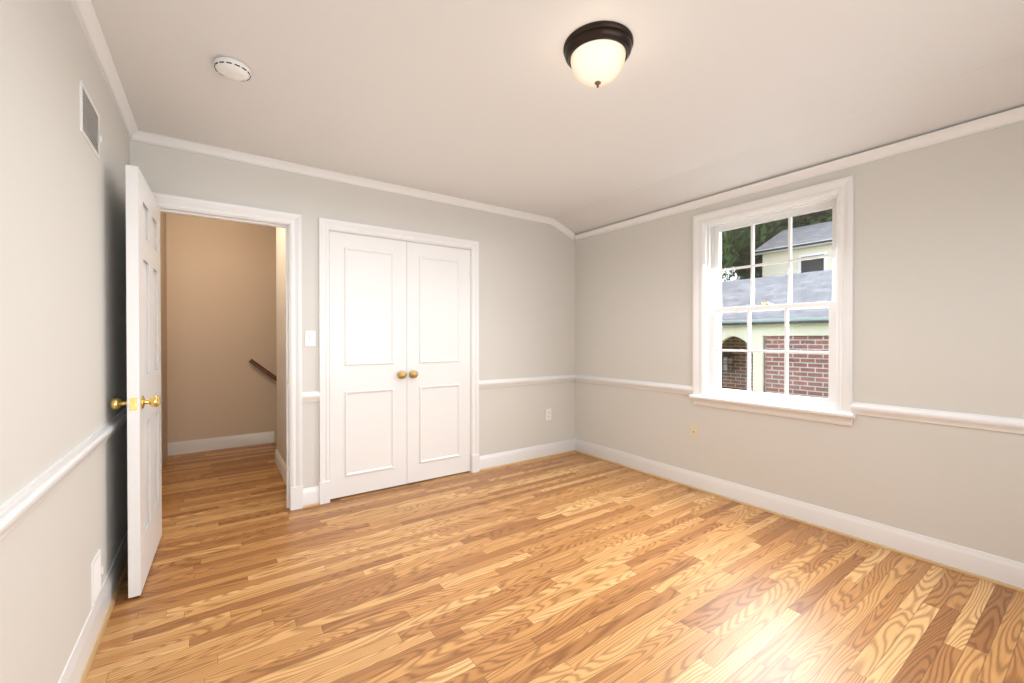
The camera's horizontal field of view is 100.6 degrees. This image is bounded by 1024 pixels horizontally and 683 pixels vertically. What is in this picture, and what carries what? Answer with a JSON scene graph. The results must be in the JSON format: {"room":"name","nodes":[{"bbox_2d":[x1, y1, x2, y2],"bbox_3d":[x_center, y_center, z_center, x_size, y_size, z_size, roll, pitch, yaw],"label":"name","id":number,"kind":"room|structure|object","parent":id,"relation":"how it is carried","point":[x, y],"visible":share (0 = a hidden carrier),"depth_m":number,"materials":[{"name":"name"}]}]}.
{"room":"empty bedroom","nodes":[
{"label":"empty bedroom","id":0,"kind":"room"},
{"bbox_2d":[0,0,167,682],"bbox_3d":[-1.745,-0.100,1.677,0.125,2.620,6.890,0,0,-35],"label":"wall","id":1,"kind":"structure","parent":0,"point":[63,353],"depth_m":1.35,"materials":[{"name":"white paint"}]},
{"bbox_2d":[0,407,126,540],"bbox_3d":[-1.024,0.421,0.775,0.027,0.072,4.340,0,0,-35],"label":"trim","id":2,"kind":"structure","parent":1,"relation":"attached to","point":[16,509],"depth_m":1.24,"materials":[{"name":"white paint"}]},
{"bbox_2d":[80,80,101,158],"bbox_3d":[-1.704,-0.885,1.724,0.012,0.190,0.309,0,0,-35],"label":"air vent","id":3,"kind":"object","parent":1,"relation":"in","point":[89,123],"visible":0.96,"depth_m":1.71,"materials":[{"name":"white plastic"}]},
{"bbox_2d":[58,530,127,682],"bbox_3d":[-1.024,1.151,0.780,0.028,0.132,4.340,0,0,-35],"label":"baseboard","id":4,"kind":"structure","parent":1,"relation":"attached to","point":[77,668],"depth_m":1.71,"materials":[{"name":"white paint"}]},
{"bbox_2d":[91,549,102,606],"bbox_3d":[-1.733,0.984,1.778,0.012,0.178,0.149,0,0,-35],"label":"electrical outlet","id":5,"kind":"object","parent":1,"relation":"in","point":[96,570],"visible":0.96,"depth_m":1.75,"materials":[{"name":"white plastic"}]},
{"bbox_2d":[70,0,141,141],"bbox_3d":[-1.017,-1.216,0.769,0.046,0.054,4.340,0,0,-35],"label":"crown molding","id":6,"kind":"structure","parent":1,"relation":"attached to","point":[86,14],"depth_m":1.86,"materials":[{"name":"white paint"}]},
{"bbox_2d":[166,213,276,445],"bbox_3d":[-2.157,0.873,5.528,3.620,4.620,0.120,0,0,-35],"label":"wall","id":7,"kind":"structure","parent":0,"point":[221,304],"depth_m":4.70,"materials":[{"name":"beige paint"}]},
{"bbox_2d":[167,431,273,455],"bbox_3d":[-3.199,1.123,4.716,0.980,0.132,0.016,0,0,-35],"label":"baseboard","id":8,"kind":"structure","parent":7,"relation":"attached to","point":[199,445],"depth_m":4.69,"materials":[{"name":"white paint"}]},
{"bbox_2d":[249,359,276,380],"bbox_3d":[-2.074,1.152,5.463,2.229,1.919,0.084,0,0,-35],"label":"handrail","id":9,"kind":"object","parent":7,"relation":"attached to","point":[262,369],"depth_m":4.87,"materials":[{"name":"brown wood"}]},
{"bbox_2d":[162,443,285,528],"bbox_3d":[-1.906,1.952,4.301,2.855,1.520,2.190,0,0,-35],"label":"floor","id":10,"kind":"structure","parent":0,"point":[205,485],"depth_m":3.56,"materials":[{"name":"brown wood"}]},
{"bbox_2d":[276,227,285,463],"bbox_3d":[-1.921,-0.114,3.702,0.100,2.620,1.250,0,0,-35],"label":"wall","id":11,"kind":"structure","parent":0,"point":[281,337],"depth_m":3.89,"materials":[{"name":"white paint"}]},
{"bbox_2d":[275,449,285,483],"bbox_3d":[-1.965,1.130,3.690,0.036,0.132,1.266,0,0,-35],"label":"baseboard","id":12,"kind":"structure","parent":11,"relation":"attached to","point":[279,462],"depth_m":3.84,"materials":[{"name":"white paint"}]},
{"bbox_2d":[129,140,574,488],"bbox_3d":[-0.832,-0.113,3.628,3.620,2.620,0.120,0,0,-35],"label":"wall","id":13,"kind":"structure","parent":0,"point":[526,298],"depth_m":3.96,"materials":[{"name":"white paint"}]},
{"bbox_2d":[305,331,315,345],"bbox_3d":[-1.470,-0.022,3.099,0.070,0.114,0.016,0,0,-35],"label":"switch plate","id":14,"kind":"object","parent":13,"relation":"attached to","point":[310,338],"visible":1,"depth_m":3.10,"materials":[{"name":"white plastic"}]},
{"bbox_2d":[160,206,470,508],"bbox_3d":[-1.324,0.174,3.286,2.268,2.050,0.122,0,0,-35],"label":"door jamb","id":15,"kind":"structure","parent":13,"relation":"in","point":[228,218],"depth_m":3.05,"materials":[{"name":"white paint"}]},
{"bbox_2d":[110,164,161,597],"bbox_3d":[-1.982,0.186,2.291,0.184,2.015,0.763,0,0,-35],"label":"entry door","id":16,"kind":"structure","parent":15,"relation":"attached to","point":[142,402],"depth_m":2.06,"materials":[{"name":"white paint"}]},
{"bbox_2d":[329,231,406,498],"bbox_3d":[-1.116,0.178,3.346,0.607,2.013,0.091,0,0,-35],"label":"door","id":17,"kind":"structure","parent":15,"relation":"attached to","point":[368,354],"depth_m":3.34,"materials":[{"name":"white paint"}]},
{"bbox_2d":[406,242,470,483],"bbox_3d":[-0.617,0.176,3.696,0.607,2.013,0.091,0,0,-35],"label":"door","id":18,"kind":"structure","parent":15,"relation":"attached to","point":[438,364],"depth_m":3.69,"materials":[{"name":"white paint"}]},
{"bbox_2d":[138,131,573,239],"bbox_3d":[-0.780,-1.173,3.556,3.510,0.180,0.046,0,0,-35],"label":"crown molding","id":19,"kind":"structure","parent":13,"relation":"attached to","point":[147,137],"depth_m":3.15,"materials":[{"name":"white paint"}]},
{"bbox_2d":[479,439,574,471],"bbox_3d":[0.185,1.126,4.258,1.202,0.132,0.030,0,0,-35],"label":"baseboard","id":20,"kind":"structure","parent":13,"relation":"attached to","point":[496,460],"depth_m":4.22,"materials":[{"name":"white paint"}]},
{"bbox_2d":[479,374,575,388],"bbox_3d":[0.172,0.396,4.245,1.172,0.072,0.027,0,0,-35],"label":"trim","id":21,"kind":"structure","parent":13,"relation":"attached to","point":[560,378],"depth_m":4.21,"materials":[{"name":"white paint"}]},
{"bbox_2d":[546,409,550,419],"bbox_3d":[0.381,0.756,4.404,0.070,0.114,0.010,0,0,-35],"label":"electrical outlet","id":22,"kind":"object","parent":13,"relation":"attached to","point":[548,414],"visible":1,"depth_m":4.40,"materials":[{"name":"white plastic"}]},
{"bbox_2d":[85,452,1023,682],"bbox_3d":[0.500,1.239,1.848,3.990,0.060,4.580,0,0,-35],"label":"floor","id":23,"kind":"structure","parent":0,"point":[573,567],"depth_m":2.01,"materials":[{"name":"brown wood"}]},
{"bbox_2d":[91,0,1023,234],"bbox_3d":[0.500,-1.256,1.831,3.990,0.270,4.580,0,0,-35],"label":"ceiling","id":24,"kind":"structure","parent":0,"point":[494,102],"depth_m":2.09,"materials":[{"name":"paint"}]},
{"bbox_2d":[214,57,250,80],"bbox_3d":[-1.268,-1.232,1.930,0.142,0.039,0.142,0,0,-35],"label":"smoke detector","id":25,"kind":"object","parent":24,"relation":"attached to","point":[232,68],"visible":1,"depth_m":1.90,"materials":[{"name":"white plastic"}]},
{"bbox_2d":[563,21,633,87],"bbox_3d":[0.362,-1.161,1.795,0.291,0.179,0.291,0,0,-35],"label":"flush-mount light fixture","id":26,"kind":"object","parent":24,"relation":"attached to","point":[596,54],"visible":1,"depth_m":1.71,"materials":[{"name":"white glass"}]},
{"bbox_2d":[575,121,1023,562],"bbox_3d":[1.335,-0.115,3.907,0.250,2.620,6.770,0,0,-35],"label":"wall","id":27,"kind":"structure","parent":0,"point":[938,308],"depth_m":2.46,"materials":[{"name":"white paint"}]},
{"bbox_2d":[576,375,692,394],"bbox_3d":[1.077,0.398,4.037,0.027,0.072,1.407,0,0,-35],"label":"trim","id":28,"kind":"structure","parent":27,"relation":"attached to","point":[673,388],"depth_m":3.91,"materials":[{"name":"white paint"}]},
{"bbox_2d":[690,424,697,439],"bbox_3d":[1.485,0.738,3.472,0.010,0.114,0.070,0,0,-35],"label":"outlet","id":29,"kind":"object","parent":27,"relation":"attached to","point":[693,431],"visible":1,"depth_m":3.47,"materials":[{"name":"beige plastic"}]},
{"bbox_2d":[689,175,855,425],"bbox_3d":[1.889,-0.249,3.106,0.340,1.532,1.083,0,0,-35],"label":"window","id":30,"kind":"structure","parent":27,"relation":"in","point":[835,196],"depth_m":2.99,"materials":[{"name":"white paint"}]},
{"bbox_2d":[573,106,1023,240],"bbox_3d":[1.911,-1.109,2.820,0.046,0.070,4.340,0,0,-35],"label":"crown molding","id":31,"kind":"structure","parent":27,"relation":"attached to","point":[1015,115],"depth_m":2.63,"materials":[{"name":"white paint"}]},
{"bbox_2d":[574,439,1023,592],"bbox_3d":[1.918,1.136,2.840,0.028,0.132,4.340,0,0,-35],"label":"baseboard","id":32,"kind":"structure","parent":27,"relation":"attached to","point":[1000,569],"depth_m":2.65,"materials":[{"name":"white paint"}]},
{"bbox_2d":[850,402,1023,433],"bbox_3d":[2.612,0.413,1.844,0.027,0.072,1.860,0,0,-35],"label":"trim","id":33,"kind":"structure","parent":27,"relation":"attached to","point":[995,423],"depth_m":2.28,"materials":[{"name":"white paint"}]},
{"label":"outside","id":34,"kind":"structure","parent":0,"visible":0},
{"bbox_3d":[9.419,4.158,12.729,90.000,0.050,90.000,0,0,-35],"label":"ground","id":35,"kind":"structure","parent":34,"visible":0},
{"bbox_2d":[721,209,831,398],"bbox_3d":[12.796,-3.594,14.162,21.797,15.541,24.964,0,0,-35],"label":"window glass","id":36,"kind":"object","parent":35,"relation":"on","point":[767,256],"depth_m":8.48,"materials":[{"name":"clear glass"}]}
]}

